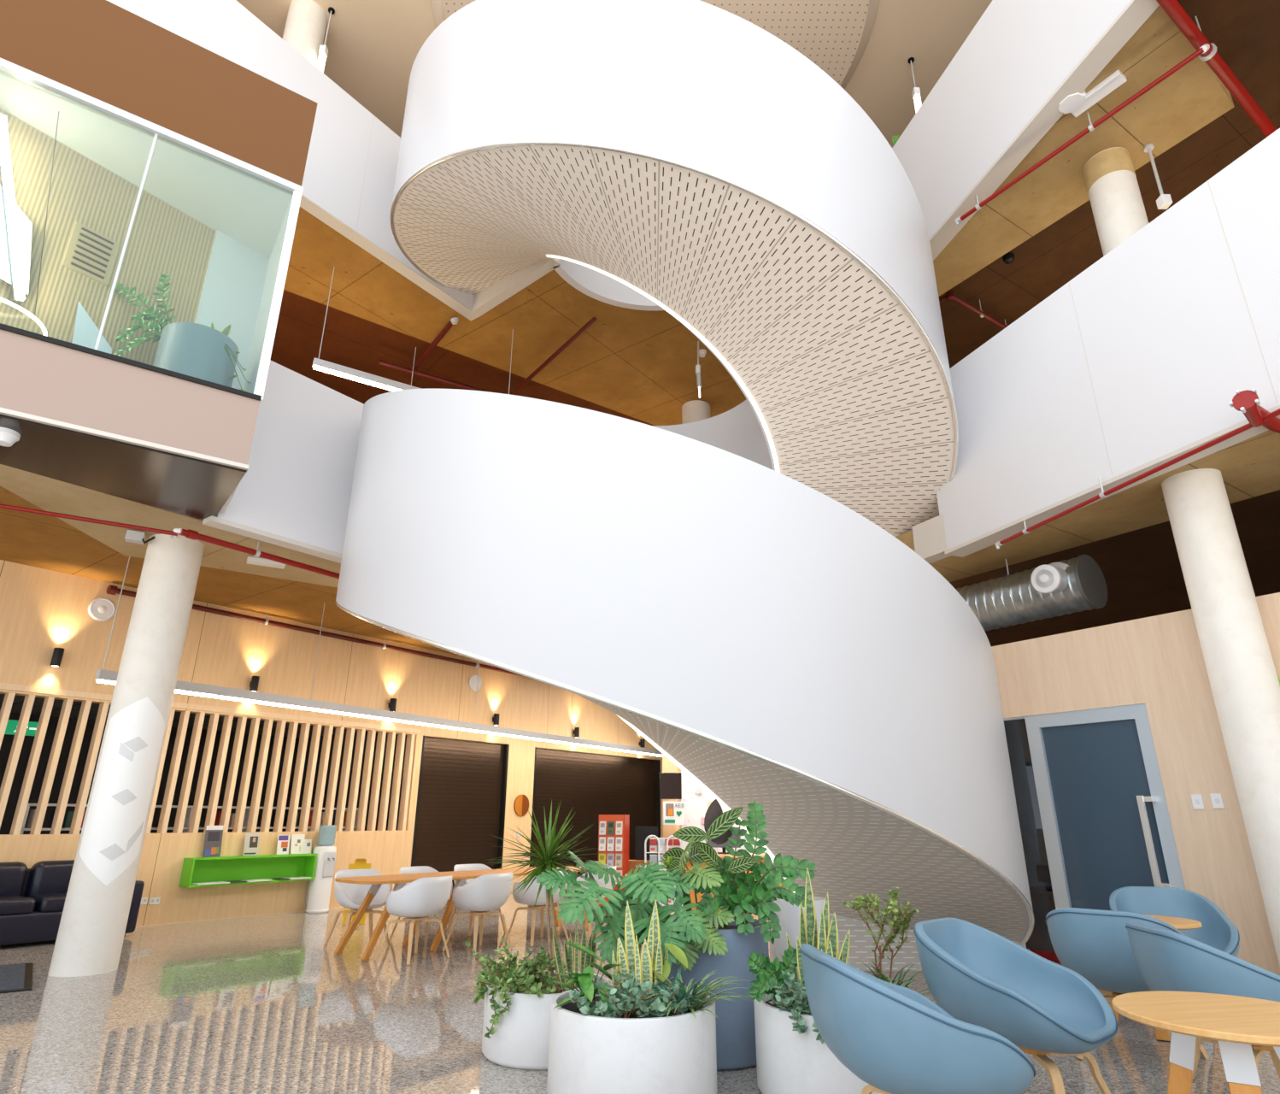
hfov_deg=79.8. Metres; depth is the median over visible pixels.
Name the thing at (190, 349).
planter
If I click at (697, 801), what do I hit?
pinboard
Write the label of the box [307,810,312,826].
book
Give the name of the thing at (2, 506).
pipe
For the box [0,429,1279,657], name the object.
ceiling
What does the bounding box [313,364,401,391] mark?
diffuser
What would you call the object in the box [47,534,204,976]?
concrete column
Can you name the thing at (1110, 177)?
concrete column
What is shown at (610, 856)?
brochure
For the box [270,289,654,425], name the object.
ceiling
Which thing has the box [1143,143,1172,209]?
pendant lamp
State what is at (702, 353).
smoke detector
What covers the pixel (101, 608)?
air vent
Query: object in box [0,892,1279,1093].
floor
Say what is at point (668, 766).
wall
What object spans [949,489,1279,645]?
ceiling
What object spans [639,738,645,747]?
wall sconce
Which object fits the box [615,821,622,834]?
brochure
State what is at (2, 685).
trim
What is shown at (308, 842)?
magazine
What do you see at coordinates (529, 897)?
dining chair
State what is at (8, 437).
smoke detector
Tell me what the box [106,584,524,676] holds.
pipe
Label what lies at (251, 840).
magazine
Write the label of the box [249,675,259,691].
wall sconce
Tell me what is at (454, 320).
pipe
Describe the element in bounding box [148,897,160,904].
power socket
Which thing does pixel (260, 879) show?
leaflet
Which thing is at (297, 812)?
book
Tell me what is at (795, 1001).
jade plant
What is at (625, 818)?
stand
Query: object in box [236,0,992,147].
ceiling
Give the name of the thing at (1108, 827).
door
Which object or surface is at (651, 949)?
snake plant
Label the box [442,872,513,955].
dining chair
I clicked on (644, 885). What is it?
philodendron
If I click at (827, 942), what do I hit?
snake plant
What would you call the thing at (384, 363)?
pipe
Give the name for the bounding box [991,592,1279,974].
wall
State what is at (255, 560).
emergency light
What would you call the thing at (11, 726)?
exit sign
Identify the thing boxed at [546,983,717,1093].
planter
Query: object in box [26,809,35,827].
book
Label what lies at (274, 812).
book
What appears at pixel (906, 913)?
bush
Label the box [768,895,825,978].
planter
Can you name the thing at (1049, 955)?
rug
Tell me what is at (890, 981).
grassy plant
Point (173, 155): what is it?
bay
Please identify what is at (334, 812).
book
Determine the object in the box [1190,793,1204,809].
light switch
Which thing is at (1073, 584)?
ventilation duct
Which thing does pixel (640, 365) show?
ceiling
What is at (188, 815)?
bookcase
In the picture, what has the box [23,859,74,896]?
cushion
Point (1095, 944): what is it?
tub chair
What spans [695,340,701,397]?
pendant lamp
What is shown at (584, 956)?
snake plant
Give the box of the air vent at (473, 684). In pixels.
[469,674,481,691]
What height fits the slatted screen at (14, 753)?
1.630 m
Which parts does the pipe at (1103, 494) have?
hanger rod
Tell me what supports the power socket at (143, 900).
attached to the wall at (42, 610)
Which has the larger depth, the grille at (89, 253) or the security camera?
the security camera
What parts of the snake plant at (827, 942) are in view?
blade, blade, blade, blade, blade, blade, blade, blade, blade, blade, blade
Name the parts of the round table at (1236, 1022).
leg, leg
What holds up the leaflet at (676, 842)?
in the wire rack
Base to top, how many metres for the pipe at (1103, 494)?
0.220 m
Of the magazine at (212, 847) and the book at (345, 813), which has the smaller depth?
the magazine at (212, 847)
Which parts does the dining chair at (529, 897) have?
leg, leg, plate, leg, leg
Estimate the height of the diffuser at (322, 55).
0.340 m
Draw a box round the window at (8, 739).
[0,712,406,833]
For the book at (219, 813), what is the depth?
11.62 m
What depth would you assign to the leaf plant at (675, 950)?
3.98 m
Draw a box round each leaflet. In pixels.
[191,880,230,885]
[225,880,246,882]
[244,878,273,881]
[271,877,289,880]
[285,876,311,879]
[649,837,657,851]
[649,854,657,864]
[657,837,664,851]
[660,854,664,868]
[665,837,672,851]
[673,837,680,847]
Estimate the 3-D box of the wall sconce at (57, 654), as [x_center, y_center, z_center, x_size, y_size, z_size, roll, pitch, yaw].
[-7.213,1.365,9.467,0.147,0.224,0.104,-14,-24,35]
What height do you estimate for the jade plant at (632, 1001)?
0.215 m
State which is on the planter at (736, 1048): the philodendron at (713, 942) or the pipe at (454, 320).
the philodendron at (713, 942)
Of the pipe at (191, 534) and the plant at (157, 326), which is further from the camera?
the pipe at (191, 534)
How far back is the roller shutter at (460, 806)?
14.09 m
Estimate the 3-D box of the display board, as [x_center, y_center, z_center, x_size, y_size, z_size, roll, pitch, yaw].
[0.105,5.019,12.013,0.360,1.200,0.040,0,-20,0]
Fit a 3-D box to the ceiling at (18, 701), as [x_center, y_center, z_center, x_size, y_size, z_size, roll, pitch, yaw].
[-9.185,1.952,10.482,4.000,0.100,12.278,-14,-24,35]
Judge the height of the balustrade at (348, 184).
2.120 m
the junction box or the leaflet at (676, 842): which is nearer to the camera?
the junction box
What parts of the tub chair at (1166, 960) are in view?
leg, leg, plate, leg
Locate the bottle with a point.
(326, 836)
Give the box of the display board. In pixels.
[634,826,657,880]
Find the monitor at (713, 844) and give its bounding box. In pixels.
[707,827,740,853]
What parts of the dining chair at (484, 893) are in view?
leg, leg, plate, leg, leg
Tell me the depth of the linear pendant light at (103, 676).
11.19 m
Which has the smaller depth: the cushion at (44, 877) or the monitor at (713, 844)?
the cushion at (44, 877)
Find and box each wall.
[0,559,663,926]
[662,753,681,870]
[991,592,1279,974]
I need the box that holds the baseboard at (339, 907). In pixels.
[135,906,343,927]
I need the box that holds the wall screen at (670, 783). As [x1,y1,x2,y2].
[659,772,681,798]
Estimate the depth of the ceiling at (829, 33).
11.76 m
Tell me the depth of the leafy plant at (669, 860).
4.75 m
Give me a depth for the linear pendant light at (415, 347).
12.96 m
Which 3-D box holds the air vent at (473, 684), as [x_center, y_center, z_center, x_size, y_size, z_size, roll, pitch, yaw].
[-3.167,2.621,14.784,0.050,0.320,0.320,-14,-24,35]
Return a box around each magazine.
[202,825,223,857]
[242,833,259,855]
[275,834,290,854]
[290,833,305,853]
[303,839,311,853]
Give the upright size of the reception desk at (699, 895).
0.792 m
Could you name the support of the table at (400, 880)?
on the floor
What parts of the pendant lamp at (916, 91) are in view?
stem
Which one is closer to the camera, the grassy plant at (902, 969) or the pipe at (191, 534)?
the grassy plant at (902, 969)
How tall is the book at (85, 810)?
0.218 m
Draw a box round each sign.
[4,698,38,735]
[342,857,371,924]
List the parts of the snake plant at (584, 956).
blade, blade, blade, blade, blade, blade, blade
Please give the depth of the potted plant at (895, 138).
12.12 m
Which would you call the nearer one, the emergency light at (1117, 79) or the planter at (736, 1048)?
the planter at (736, 1048)
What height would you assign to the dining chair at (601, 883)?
0.759 m
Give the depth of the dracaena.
4.75 m
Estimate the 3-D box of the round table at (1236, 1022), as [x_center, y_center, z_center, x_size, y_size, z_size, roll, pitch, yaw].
[2.094,1.973,2.622,0.710,0.668,0.710,4,-20,-11]
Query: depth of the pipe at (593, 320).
12.89 m
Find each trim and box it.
[0,682,421,733]
[430,0,879,88]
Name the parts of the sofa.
frame, arm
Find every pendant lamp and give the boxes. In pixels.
[316,6,334,72]
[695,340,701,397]
[907,57,921,112]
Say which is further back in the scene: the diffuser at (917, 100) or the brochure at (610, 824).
the diffuser at (917, 100)
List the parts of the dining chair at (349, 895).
leg, leg, plate, leg, leg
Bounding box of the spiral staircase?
[335,0,1034,971]
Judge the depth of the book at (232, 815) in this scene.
11.70 m
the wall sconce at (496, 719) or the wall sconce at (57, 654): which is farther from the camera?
the wall sconce at (496, 719)
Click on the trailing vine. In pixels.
(226, 350)
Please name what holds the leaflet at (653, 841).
in the wire rack
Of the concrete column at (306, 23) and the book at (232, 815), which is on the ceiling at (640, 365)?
the concrete column at (306, 23)
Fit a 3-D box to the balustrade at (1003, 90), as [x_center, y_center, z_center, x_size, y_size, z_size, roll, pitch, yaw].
[4.832,-6.208,6.765,0.260,2.082,10.300,5,-20,-13]
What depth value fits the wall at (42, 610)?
11.51 m
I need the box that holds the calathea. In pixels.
[663,798,757,928]
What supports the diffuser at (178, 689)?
attached to the linear pendant light at (103, 676)
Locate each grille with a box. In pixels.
[62,221,120,286]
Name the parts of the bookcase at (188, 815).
shelf, shelf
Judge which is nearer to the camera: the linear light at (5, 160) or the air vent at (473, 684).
the linear light at (5, 160)
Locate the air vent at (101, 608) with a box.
[88,597,116,621]
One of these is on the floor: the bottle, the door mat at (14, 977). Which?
the door mat at (14, 977)
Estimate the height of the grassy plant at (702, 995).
0.220 m
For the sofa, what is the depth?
8.45 m
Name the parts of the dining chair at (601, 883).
leg, leg, leg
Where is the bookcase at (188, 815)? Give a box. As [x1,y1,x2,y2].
[19,803,358,833]
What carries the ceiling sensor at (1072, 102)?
attached to the ceiling at (1193, 96)
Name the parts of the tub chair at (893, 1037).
leg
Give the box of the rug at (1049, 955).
[1030,949,1059,961]
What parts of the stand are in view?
panel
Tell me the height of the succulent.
0.456 m
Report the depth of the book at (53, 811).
10.02 m
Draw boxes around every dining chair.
[322,868,392,951]
[373,874,452,964]
[389,865,454,939]
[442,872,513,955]
[446,863,505,936]
[504,870,569,946]
[557,866,616,938]
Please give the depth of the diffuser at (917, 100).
12.17 m
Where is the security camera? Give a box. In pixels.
[1002,252,1014,264]
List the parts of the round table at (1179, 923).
leg, leg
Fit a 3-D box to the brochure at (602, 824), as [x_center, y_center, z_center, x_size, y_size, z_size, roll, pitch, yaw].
[-0.571,4.303,11.730,0.104,0.195,0.025,-5,-20,13]
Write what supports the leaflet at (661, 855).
in the wire rack
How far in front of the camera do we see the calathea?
4.85 m
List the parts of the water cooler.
tap panel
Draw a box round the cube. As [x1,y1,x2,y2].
[628,859,649,892]
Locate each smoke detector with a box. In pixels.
[0,426,20,446]
[698,349,706,357]
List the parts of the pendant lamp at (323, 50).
stem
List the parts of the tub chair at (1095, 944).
leg, leg, plate, leg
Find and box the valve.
[1228,387,1279,433]
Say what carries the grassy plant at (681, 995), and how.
on the planter at (588, 1053)
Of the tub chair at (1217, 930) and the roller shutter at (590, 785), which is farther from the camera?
the roller shutter at (590, 785)
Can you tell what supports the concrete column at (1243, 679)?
on the floor
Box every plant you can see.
[108,272,175,356]
[210,322,240,353]
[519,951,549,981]
[552,921,597,992]
[552,942,623,1012]
[568,970,700,1017]
[611,899,668,1013]
[629,966,756,1019]
[648,963,715,1015]
[651,943,687,987]
[658,855,690,915]
[695,799,817,944]
[747,945,797,1007]
[767,969,824,1044]
[786,868,849,984]
[857,960,921,986]
[887,976,936,1004]
[892,135,900,144]
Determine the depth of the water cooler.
11.37 m
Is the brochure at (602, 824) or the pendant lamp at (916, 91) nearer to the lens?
the brochure at (602, 824)
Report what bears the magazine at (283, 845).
on the wall shelf at (269, 866)
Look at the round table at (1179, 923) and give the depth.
5.05 m
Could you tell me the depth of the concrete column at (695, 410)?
14.70 m
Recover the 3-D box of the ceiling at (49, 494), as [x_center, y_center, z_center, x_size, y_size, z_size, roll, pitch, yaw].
[-3.113,0.372,10.169,2.134,0.500,10.065,-16,-25,38]
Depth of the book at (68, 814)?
10.08 m
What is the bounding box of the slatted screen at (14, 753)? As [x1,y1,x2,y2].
[0,692,415,834]
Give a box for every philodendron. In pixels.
[535,850,707,976]
[675,836,735,970]
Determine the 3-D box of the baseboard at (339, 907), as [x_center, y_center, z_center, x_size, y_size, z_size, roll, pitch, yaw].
[-7.493,4.256,8.172,0.006,0.018,12.078,-14,-24,35]
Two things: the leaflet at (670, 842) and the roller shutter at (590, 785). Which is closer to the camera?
the leaflet at (670, 842)
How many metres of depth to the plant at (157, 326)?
7.00 m
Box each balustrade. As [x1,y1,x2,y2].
[106,0,663,320]
[202,359,364,563]
[892,0,1159,260]
[911,128,1279,563]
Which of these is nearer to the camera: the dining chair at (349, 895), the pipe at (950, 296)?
the dining chair at (349, 895)
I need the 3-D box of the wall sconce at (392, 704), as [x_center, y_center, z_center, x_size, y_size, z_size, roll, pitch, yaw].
[-4.257,2.718,13.158,0.147,0.224,0.104,-14,-24,35]
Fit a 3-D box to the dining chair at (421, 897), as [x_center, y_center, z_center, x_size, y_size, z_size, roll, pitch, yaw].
[-2.223,3.695,7.655,0.571,0.759,0.590,-13,-23,32]
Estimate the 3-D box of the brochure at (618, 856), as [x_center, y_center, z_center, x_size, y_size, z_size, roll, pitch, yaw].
[-0.320,4.716,11.517,0.104,0.195,0.025,-5,-20,13]
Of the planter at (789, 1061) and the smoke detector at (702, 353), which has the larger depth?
the smoke detector at (702, 353)
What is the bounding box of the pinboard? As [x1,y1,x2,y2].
[681,769,764,853]
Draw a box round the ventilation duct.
[955,554,1107,630]
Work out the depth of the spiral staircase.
6.61 m
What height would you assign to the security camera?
0.170 m
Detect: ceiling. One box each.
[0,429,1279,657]
[0,463,340,587]
[0,692,357,737]
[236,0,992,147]
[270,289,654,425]
[283,0,1279,425]
[440,0,868,85]
[933,5,1234,296]
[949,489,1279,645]
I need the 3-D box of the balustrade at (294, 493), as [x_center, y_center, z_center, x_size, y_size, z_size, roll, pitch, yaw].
[-3.706,-0.926,8.495,0.175,1.960,1.780,-14,-24,35]
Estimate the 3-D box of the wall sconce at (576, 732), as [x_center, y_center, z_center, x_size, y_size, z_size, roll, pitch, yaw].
[-1.397,4.051,16.721,0.147,0.224,0.104,-14,-24,35]
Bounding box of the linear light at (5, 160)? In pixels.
[0,113,25,302]
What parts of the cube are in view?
drawer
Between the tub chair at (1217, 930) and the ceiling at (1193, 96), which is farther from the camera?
the ceiling at (1193, 96)
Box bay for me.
[0,0,317,520]
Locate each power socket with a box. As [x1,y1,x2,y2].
[140,897,147,904]
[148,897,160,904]
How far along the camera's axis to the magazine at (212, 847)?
10.47 m
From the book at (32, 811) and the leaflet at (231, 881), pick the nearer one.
the book at (32, 811)
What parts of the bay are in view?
white display panel, white display panel, underside panel, panel, sill rail, rail, panel, panel, corner post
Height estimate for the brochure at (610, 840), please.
0.195 m
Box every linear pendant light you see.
[94,556,662,756]
[311,266,513,393]
[411,346,416,385]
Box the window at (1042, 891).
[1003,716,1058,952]
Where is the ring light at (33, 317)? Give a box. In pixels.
[0,111,58,335]
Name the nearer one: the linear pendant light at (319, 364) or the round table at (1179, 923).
the round table at (1179, 923)
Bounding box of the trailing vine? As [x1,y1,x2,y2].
[224,343,251,390]
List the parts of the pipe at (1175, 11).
hanger rod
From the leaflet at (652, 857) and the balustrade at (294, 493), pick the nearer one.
the balustrade at (294, 493)
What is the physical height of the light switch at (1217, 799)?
0.120 m
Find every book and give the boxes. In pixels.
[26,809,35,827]
[48,810,55,827]
[61,810,73,827]
[80,810,86,827]
[214,810,222,825]
[228,813,234,827]
[257,812,262,826]
[271,811,275,826]
[295,811,299,826]
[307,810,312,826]
[319,811,324,825]
[331,810,335,825]
[342,811,346,826]
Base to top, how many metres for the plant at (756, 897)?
0.768 m
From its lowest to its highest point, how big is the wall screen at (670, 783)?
0.432 m
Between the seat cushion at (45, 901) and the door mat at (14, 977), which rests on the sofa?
the seat cushion at (45, 901)
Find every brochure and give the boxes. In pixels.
[598,821,606,834]
[598,836,605,851]
[598,852,605,867]
[606,837,614,851]
[606,853,614,866]
[607,821,614,834]
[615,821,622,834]
[615,837,622,851]
[615,853,622,867]
[615,869,622,884]
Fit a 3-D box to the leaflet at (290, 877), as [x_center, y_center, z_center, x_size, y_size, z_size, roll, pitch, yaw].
[-5.008,4.830,11.174,0.225,0.014,0.318,-14,-24,35]
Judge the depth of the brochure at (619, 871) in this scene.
11.45 m
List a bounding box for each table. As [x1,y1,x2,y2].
[334,866,588,960]
[1108,914,1202,1041]
[1111,990,1279,1093]
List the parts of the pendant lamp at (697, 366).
stem, lamp shade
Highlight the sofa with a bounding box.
[0,859,144,945]
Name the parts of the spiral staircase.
balustrade, balustrade, balustrade, balustrade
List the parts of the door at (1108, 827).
frame, frame, handle, frame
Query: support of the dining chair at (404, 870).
on the floor
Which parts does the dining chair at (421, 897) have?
leg, leg, plate, leg, leg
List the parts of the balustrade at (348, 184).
panel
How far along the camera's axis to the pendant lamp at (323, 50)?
11.43 m
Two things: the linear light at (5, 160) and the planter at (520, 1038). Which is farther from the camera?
the linear light at (5, 160)
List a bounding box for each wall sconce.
[49,647,64,666]
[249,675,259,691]
[388,698,396,711]
[492,713,499,725]
[572,727,579,737]
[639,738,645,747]
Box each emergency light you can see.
[246,556,285,569]
[1071,70,1127,117]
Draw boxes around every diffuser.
[96,679,662,756]
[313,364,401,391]
[316,52,326,72]
[913,93,921,112]
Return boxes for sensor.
[1058,90,1086,114]
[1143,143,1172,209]
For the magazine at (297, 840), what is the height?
0.275 m
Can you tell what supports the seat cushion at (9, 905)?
on the sofa
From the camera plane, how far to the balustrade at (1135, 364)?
6.88 m
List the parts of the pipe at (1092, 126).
hanger rod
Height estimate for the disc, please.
0.400 m
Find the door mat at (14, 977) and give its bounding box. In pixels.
[0,962,32,992]
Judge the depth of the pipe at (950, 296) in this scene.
11.55 m
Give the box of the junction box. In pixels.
[124,529,155,544]
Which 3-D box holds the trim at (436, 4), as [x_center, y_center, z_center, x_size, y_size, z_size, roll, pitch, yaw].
[0.226,-8.074,11.945,6.840,0.155,6.840,0,-20,0]
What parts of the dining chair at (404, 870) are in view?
leg, leg, leg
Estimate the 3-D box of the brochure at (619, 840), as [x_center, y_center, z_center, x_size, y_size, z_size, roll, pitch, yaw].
[-0.319,4.499,11.594,0.104,0.195,0.025,-5,-20,13]
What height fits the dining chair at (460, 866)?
0.759 m
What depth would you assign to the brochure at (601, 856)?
11.58 m
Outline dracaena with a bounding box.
[490,799,599,992]
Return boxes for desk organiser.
[744,831,756,854]
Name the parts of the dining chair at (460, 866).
leg, leg, leg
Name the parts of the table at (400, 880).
leg, leg, leg, leg, leg, leg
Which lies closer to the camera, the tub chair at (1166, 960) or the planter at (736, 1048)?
the tub chair at (1166, 960)
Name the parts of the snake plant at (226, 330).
blade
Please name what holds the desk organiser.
on the reception desk at (699, 895)
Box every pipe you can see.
[0,503,177,535]
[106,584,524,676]
[170,528,340,579]
[378,359,491,392]
[408,317,458,375]
[516,317,596,390]
[939,290,1008,328]
[954,46,1203,226]
[994,408,1279,549]
[1156,0,1277,137]
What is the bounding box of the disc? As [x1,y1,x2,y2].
[513,794,528,816]
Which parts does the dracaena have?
stem, stem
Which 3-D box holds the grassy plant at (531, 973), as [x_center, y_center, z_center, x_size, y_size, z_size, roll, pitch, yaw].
[-0.634,2.622,4.739,0.213,0.184,0.273,12,-23,-30]
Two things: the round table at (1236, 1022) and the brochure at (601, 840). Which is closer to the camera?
the round table at (1236, 1022)
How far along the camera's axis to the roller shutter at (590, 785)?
16.84 m
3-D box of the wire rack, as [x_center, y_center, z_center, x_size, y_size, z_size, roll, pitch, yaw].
[0.320,4.564,10.583,0.521,1.101,0.300,0,-20,0]
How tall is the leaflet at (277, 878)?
0.014 m
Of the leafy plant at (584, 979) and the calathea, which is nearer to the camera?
the leafy plant at (584, 979)
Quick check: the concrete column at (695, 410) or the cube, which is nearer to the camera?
the cube
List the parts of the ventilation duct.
hanger rod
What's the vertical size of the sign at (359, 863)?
0.790 m
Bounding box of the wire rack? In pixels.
[644,834,682,915]
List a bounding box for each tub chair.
[799,943,1036,1093]
[913,917,1118,1093]
[1045,907,1209,1078]
[1109,886,1239,957]
[1125,921,1279,1085]
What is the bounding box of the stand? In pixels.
[597,814,629,906]
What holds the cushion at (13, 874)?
on the sofa
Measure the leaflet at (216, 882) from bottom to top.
0.014 m
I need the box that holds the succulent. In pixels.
[464,936,572,1038]
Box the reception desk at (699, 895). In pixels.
[682,852,787,911]
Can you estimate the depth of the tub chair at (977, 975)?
3.56 m
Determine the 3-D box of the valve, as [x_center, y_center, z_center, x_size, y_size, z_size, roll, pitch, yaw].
[4.647,-0.949,5.667,1.050,0.205,0.187,13,-23,-33]
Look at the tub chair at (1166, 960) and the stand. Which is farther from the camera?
the stand
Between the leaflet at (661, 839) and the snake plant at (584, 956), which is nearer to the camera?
the snake plant at (584, 956)
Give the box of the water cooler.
[305,825,336,913]
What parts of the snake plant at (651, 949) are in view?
blade, blade, blade, blade, blade, blade, blade, blade, blade, blade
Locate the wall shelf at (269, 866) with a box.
[179,853,317,887]
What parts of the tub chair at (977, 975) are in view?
plate, leg, leg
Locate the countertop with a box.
[687,852,764,857]
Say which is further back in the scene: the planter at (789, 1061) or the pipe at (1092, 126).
the pipe at (1092, 126)
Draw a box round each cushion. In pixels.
[0,861,27,896]
[0,895,35,915]
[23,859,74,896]
[27,892,66,911]
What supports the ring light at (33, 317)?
hanging from the bay
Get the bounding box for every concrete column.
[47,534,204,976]
[282,0,327,66]
[681,399,710,423]
[1082,146,1148,256]
[1161,468,1279,966]
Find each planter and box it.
[153,322,238,387]
[481,969,610,1069]
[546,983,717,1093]
[663,915,769,1070]
[753,988,881,1093]
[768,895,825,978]
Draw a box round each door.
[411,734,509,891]
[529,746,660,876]
[1027,703,1185,910]
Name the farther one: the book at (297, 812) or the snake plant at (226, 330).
the book at (297, 812)
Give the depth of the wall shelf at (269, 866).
10.74 m
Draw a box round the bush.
[840,886,919,982]
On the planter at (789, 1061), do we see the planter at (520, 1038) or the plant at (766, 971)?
the plant at (766, 971)
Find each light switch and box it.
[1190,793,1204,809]
[1209,792,1224,808]
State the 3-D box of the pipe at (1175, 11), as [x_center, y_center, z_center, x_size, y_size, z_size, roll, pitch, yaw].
[5.723,-4.930,7.641,2.896,0.654,0.148,13,-23,-32]
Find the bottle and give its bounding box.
[317,825,336,845]

